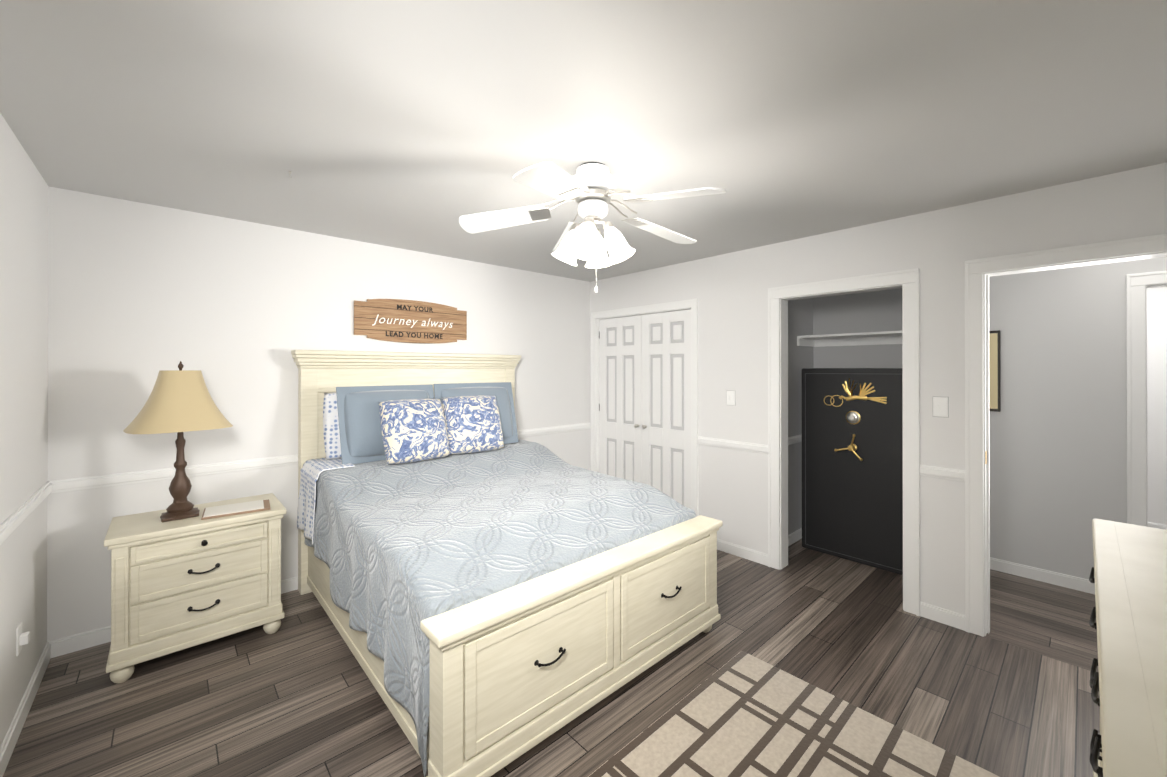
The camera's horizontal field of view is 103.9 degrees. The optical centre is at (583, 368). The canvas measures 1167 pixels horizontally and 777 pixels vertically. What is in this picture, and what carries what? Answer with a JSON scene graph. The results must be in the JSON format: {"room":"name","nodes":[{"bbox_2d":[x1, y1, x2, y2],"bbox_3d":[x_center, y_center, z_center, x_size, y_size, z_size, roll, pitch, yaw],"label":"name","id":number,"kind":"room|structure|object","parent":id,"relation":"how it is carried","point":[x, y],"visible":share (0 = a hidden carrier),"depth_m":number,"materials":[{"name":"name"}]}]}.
{"room":"bedroom","nodes":[
{"label":"bedroom","id":0,"kind":"room"},
{"bbox_2d":[0,113,47,747],"bbox_3d":[-1.378,0.275,0.742,0.120,2.440,4.270,0,0,-42],"label":"wall","id":1,"kind":"structure","parent":0,"point":[23,353],"depth_m":1.94,"materials":[{"name":"white paint"}]},
{"bbox_2d":[16,622,29,655],"bbox_3d":[-2.342,1.128,1.911,0.030,0.114,0.070,0,0,-42],"label":"electrical outlet","id":2,"kind":"object","parent":1,"relation":"attached to","point":[22,638],"visible":1,"depth_m":1.90,"materials":[{"name":"white plastic"}]},
{"bbox_2d":[0,640,55,776],"bbox_3d":[-1.369,1.452,0.829,0.014,0.085,4.150,0,0,-42],"label":"baseboard","id":3,"kind":"structure","parent":1,"relation":"attached to","point":[8,745],"depth_m":1.94,"materials":[{"name":"white wood"}]},
{"bbox_2d":[0,480,55,544],"bbox_3d":[-1.367,0.612,0.833,0.020,0.065,4.150,0,0,-42],"label":"trim","id":4,"kind":"structure","parent":1,"relation":"attached to","point":[15,519],"depth_m":1.92,"materials":[{"name":"white wood"}]},
{"bbox_2d":[47,186,589,641],"bbox_3d":[-1.391,0.282,3.698,4.080,2.440,0.120,0,0,-42],"label":"wall","id":5,"kind":"structure","parent":0,"point":[142,295],"depth_m":2.82,"materials":[{"name":"white paint"}]},
{"bbox_2d":[56,576,297,656],"bbox_3d":[-1.335,1.460,3.656,3.810,0.085,0.014,0,0,-42],"label":"baseboard","id":6,"kind":"structure","parent":5,"relation":"attached to","point":[70,644],"depth_m":2.45,"materials":[{"name":"white"}]},
{"bbox_2d":[56,423,590,492],"bbox_3d":[-1.333,0.620,3.656,3.810,0.065,0.020,0,0,-42],"label":"trim","id":7,"kind":"structure","parent":5,"relation":"attached to","point":[64,485],"depth_m":2.74,"materials":[{"name":"white wood"}]},
{"bbox_2d":[354,299,466,343],"bbox_3d":[-1.346,-0.368,3.643,0.900,0.340,0.016,0,0,-42],"label":"wall sign","id":8,"kind":"object","parent":5,"relation":"attached to","point":[367,313],"visible":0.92,"depth_m":3.60,"materials":[{"name":"brown wood"}]},
{"bbox_2d":[372,314,452,329],"bbox_3d":[-1.341,-0.361,3.635,0.649,0.087,0.002,0,0,-42],"label":"lettering","id":9,"kind":"object","parent":8,"relation":"attached to","point":[413,322],"visible":1,"depth_m":3.62,"materials":[{"name":"white paint"}]},
{"bbox_2d":[386,331,442,338],"bbox_3d":[-1.339,-0.262,3.637,0.458,0.040,0.002,0,0,-42],"label":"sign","id":10,"kind":"object","parent":8,"relation":"attached to","point":[395,333],"visible":1,"depth_m":3.63,"materials":[{"name":"black paint"}]},
{"bbox_2d":[397,304,432,311],"bbox_3d":[-1.338,-0.475,3.639,0.292,0.040,0.002,0,0,-42],"label":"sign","id":11,"kind":"object","parent":8,"relation":"attached to","point":[400,307],"visible":1,"depth_m":3.65,"materials":[{"name":"black paint"}]},
{"bbox_2d":[3,538,1099,776],"bbox_3d":[1.706,1.530,2.728,7.360,0.060,5.720,0,0,-42],"label":"floor","id":12,"kind":"structure","parent":0,"point":[297,694],"depth_m":2.13,"materials":[{"name":"brown wood"}]},
{"bbox_2d":[104,493,285,683],"bbox_3d":[-2.102,1.149,2.516,0.720,0.700,0.469,0,0,-42],"label":"nightstand","id":13,"kind":"object","parent":12,"relation":"on","point":[179,585],"visible":1,"depth_m":2.34,"materials":[{"name":"beige wood"}]},
{"bbox_2d":[123,361,232,521],"bbox_3d":[-2.175,0.380,2.464,0.442,0.836,0.442,0,0,-42],"label":"lamp","id":14,"kind":"object","parent":13,"relation":"on","point":[180,401],"visible":1,"depth_m":2.39,"materials":[{"name":"beige fabric"}]},
{"bbox_2d":[201,499,270,519],"bbox_3d":[-1.947,0.791,2.569,0.300,0.015,0.210,0,0,-36],"label":"book","id":15,"kind":"object","parent":13,"relation":"on","point":[233,509],"visible":1,"depth_m":2.55,"materials":[{"name":"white paper"}]},
{"bbox_2d":[291,350,722,776],"bbox_3d":[-0.569,0.690,2.838,1.764,1.620,2.196,0,0,-42],"label":"bed","id":16,"kind":"object","parent":12,"relation":"on","point":[486,586],"visible":1,"depth_m":2.22,"materials":[{"name":"blue fabric"}]},
{"bbox_2d":[323,392,341,459],"bbox_3d":[-1.479,0.386,3.245,0.660,0.456,0.155,0,0,-42],"label":"pillow","id":17,"kind":"object","parent":16,"relation":"on","point":[331,433],"depth_m":3.03,"materials":[{"name":"white fabric"}]},
{"bbox_2d":[588,651,998,776],"bbox_3d":[0.554,1.490,1.335,1.860,0.012,1.210,0,0,-42],"label":"rug","id":18,"kind":"object","parent":12,"relation":"on","point":[742,714],"visible":0.91,"depth_m":1.83,"materials":[{"name":"beige fabric"}]},
{"bbox_2d":[802,368,902,574],"bbox_3d":[2.261,0.752,3.647,0.586,1.500,0.860,0,0,-42],"label":"safe","id":19,"kind":"object","parent":12,"relation":"on","point":[852,464],"visible":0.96,"depth_m":3.52,"materials":[{"name":"black metal"}]},
{"bbox_2d":[1089,518,1166,776],"bbox_3d":[1.328,1.007,0.865,1.650,0.976,0.492,0,0,-42],"label":"dresser","id":20,"kind":"object","parent":12,"relation":"on","point":[1128,578],"visible":1,"depth_m":0.88,"materials":[{"name":"beige wood"}]},
{"bbox_2d":[1148,522,1166,529],"bbox_3d":[5.197,1.461,4.201,0.014,0.085,3.000,0,0,-42],"label":"baseboard","id":21,"kind":"structure","parent":12,"relation":"on","point":[1154,525],"depth_m":4.16,"materials":[{"name":"white wood"}]},
{"bbox_2d":[0,0,1166,281],"bbox_3d":[1.706,-0.990,2.735,7.360,0.100,5.720,0,0,-42],"label":"ceiling","id":22,"kind":"structure","parent":0,"point":[416,124],"depth_m":1.66,"materials":[{"name":"white paint"}]},
{"bbox_2d":[459,161,725,292],"bbox_3d":[0.077,-0.648,2.150,1.212,0.587,1.208,0,0,-42],"label":"fan","id":23,"kind":"object","parent":22,"relation":"hanging from","point":[589,188],"visible":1,"depth_m":2.09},
{"bbox_2d":[788,298,815,534],"bbox_3d":[1.809,0.283,4.015,0.780,2.440,0.100,0,0,-42],"label":"wall","id":24,"kind":"structure","parent":0,"point":[801,312],"depth_m":4.00,"materials":[{"name":"white paint"}]},
{"bbox_2d":[788,434,801,444],"bbox_3d":[1.798,0.620,3.922,0.940,0.065,0.020,0,0,-42],"label":"trim","id":25,"kind":"structure","parent":24,"relation":"attached to","point":[798,438],"depth_m":3.93,"materials":[{"name":"white"}]},
{"bbox_2d":[788,528,801,545],"bbox_3d":[1.781,1.460,3.909,0.900,0.085,0.014,0,0,-42],"label":"baseboard","id":26,"kind":"structure","parent":24,"relation":"attached to","point":[795,536],"depth_m":3.95,"materials":[{"name":"white wood"}]},
{"bbox_2d":[816,288,901,367],"bbox_3d":[2.510,0.283,3.929,0.120,2.440,1.170,0,0,-42],"label":"wall","id":27,"kind":"structure","parent":0,"point":[876,311],"depth_m":3.96,"materials":[{"name":"white paint"}]},
{"bbox_2d":[797,330,901,346],"bbox_3d":[2.335,-0.240,3.764,0.359,0.085,0.978,0,0,-42],"label":"closet shelf","id":28,"kind":"object","parent":27,"relation":"attached to","point":[869,338],"visible":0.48,"depth_m":3.91,"materials":[{"name":"white wood"}]},
{"bbox_2d":[590,162,1166,614],"bbox_3d":[1.796,0.281,3.138,0.120,2.440,5.000,0,0,-42],"label":"wall","id":29,"kind":"structure","parent":0,"point":[938,248],"depth_m":2.80,"materials":[{"name":"white paint"}]},
{"bbox_2d":[599,309,690,507],"bbox_3d":[0.562,0.487,4.441,0.090,2.010,1.192,0,0,-42],"label":"closet door","id":30,"kind":"structure","parent":29,"relation":"in","point":[645,399],"depth_m":4.38,"materials":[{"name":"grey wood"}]},
{"bbox_2d":[591,299,698,515],"bbox_3d":[0.579,0.454,4.457,0.143,2.099,1.328,0,0,-42],"label":"door frame","id":31,"kind":"structure","parent":29,"relation":"attached to","point":[692,304],"depth_m":4.29,"materials":[{"name":"white wood"}]},
{"bbox_2d":[726,390,734,405],"bbox_3d":[1.193,0.242,3.704,0.010,0.122,0.080,0,0,-42],"label":"switch plate","id":32,"kind":"object","parent":29,"relation":"attached to","point":[730,397],"visible":1,"depth_m":3.70,"materials":[{"name":"grey plastic"}]},
{"bbox_2d":[698,436,767,453],"bbox_3d":[1.194,0.620,3.695,0.020,0.065,0.625,0,0,-42],"label":"trim","id":33,"kind":"structure","parent":29,"relation":"attached to","point":[745,446],"depth_m":3.67,"materials":[{"name":"white wood"}]},
{"bbox_2d":[717,539,767,565],"bbox_3d":[1.196,1.460,3.695,0.014,0.085,0.625,0,0,-42],"label":"baseboard","id":34,"kind":"structure","parent":29,"relation":"attached to","point":[740,551],"depth_m":3.62,"materials":[{"name":"white wood"}]},
{"bbox_2d":[768,268,919,615],"bbox_3d":[1.764,0.449,3.155,0.143,2.104,0.938,0,0,-42],"label":"door frame","id":35,"kind":"structure","parent":29,"relation":"attached to","point":[908,280],"depth_m":3.03,"materials":[{"name":"white wood"}]},
{"bbox_2d":[928,604,946,617],"bbox_3d":[2.563,1.458,3.169,1.060,0.085,0.014,0,0,-42],"label":"baseboard","id":36,"kind":"structure","parent":29,"relation":"attached to","point":[939,612],"depth_m":2.70,"materials":[{"name":"white wood"}]},
{"bbox_2d":[933,396,948,417],"bbox_3d":[2.108,0.230,2.698,0.010,0.122,0.076,0,0,-42],"label":"switch plate","id":37,"kind":"object","parent":29,"relation":"attached to","point":[940,406],"visible":1,"depth_m":2.70,"materials":[{"name":"grey plastic"}]},
{"bbox_2d":[965,234,1166,636],"bbox_3d":[2.554,0.444,2.305,0.166,2.109,0.948,0,0,-42],"label":"door frame","id":38,"kind":"structure","parent":29,"relation":"attached to","point":[979,273],"depth_m":2.58,"materials":[{"name":"white wood"}]},
{"bbox_2d":[989,257,1166,579],"bbox_3d":[3.376,0.281,3.155,0.120,2.440,4.100,0,0,-42],"label":"wall","id":39,"kind":"structure","parent":0,"point":[1058,453],"depth_m":3.10,"materials":[{"name":"grey paint"}]},
{"bbox_2d":[990,557,1094,593],"bbox_3d":[3.225,1.458,3.218,0.014,0.085,0.780,0,0,-42],"label":"baseboard","id":40,"kind":"structure","parent":39,"relation":"attached to","point":[1072,582],"depth_m":3.20,"materials":[{"name":"white wood"}]},
{"bbox_3d":[3.202,0.279,2.470,1.060,2.440,1.920,0,0,-42],"label":"wall","id":41,"kind":"structure","parent":0,"visible":0},
{"bbox_2d":[989,330,1000,411],"bbox_3d":[3.016,0.022,3.444,0.024,0.600,0.190,0,0,-42],"label":"framed picture","id":42,"kind":"object","parent":41,"relation":"attached to","point":[995,365],"visible":0.4,"depth_m":3.38,"materials":[{"name":"yellow"}]}
]}

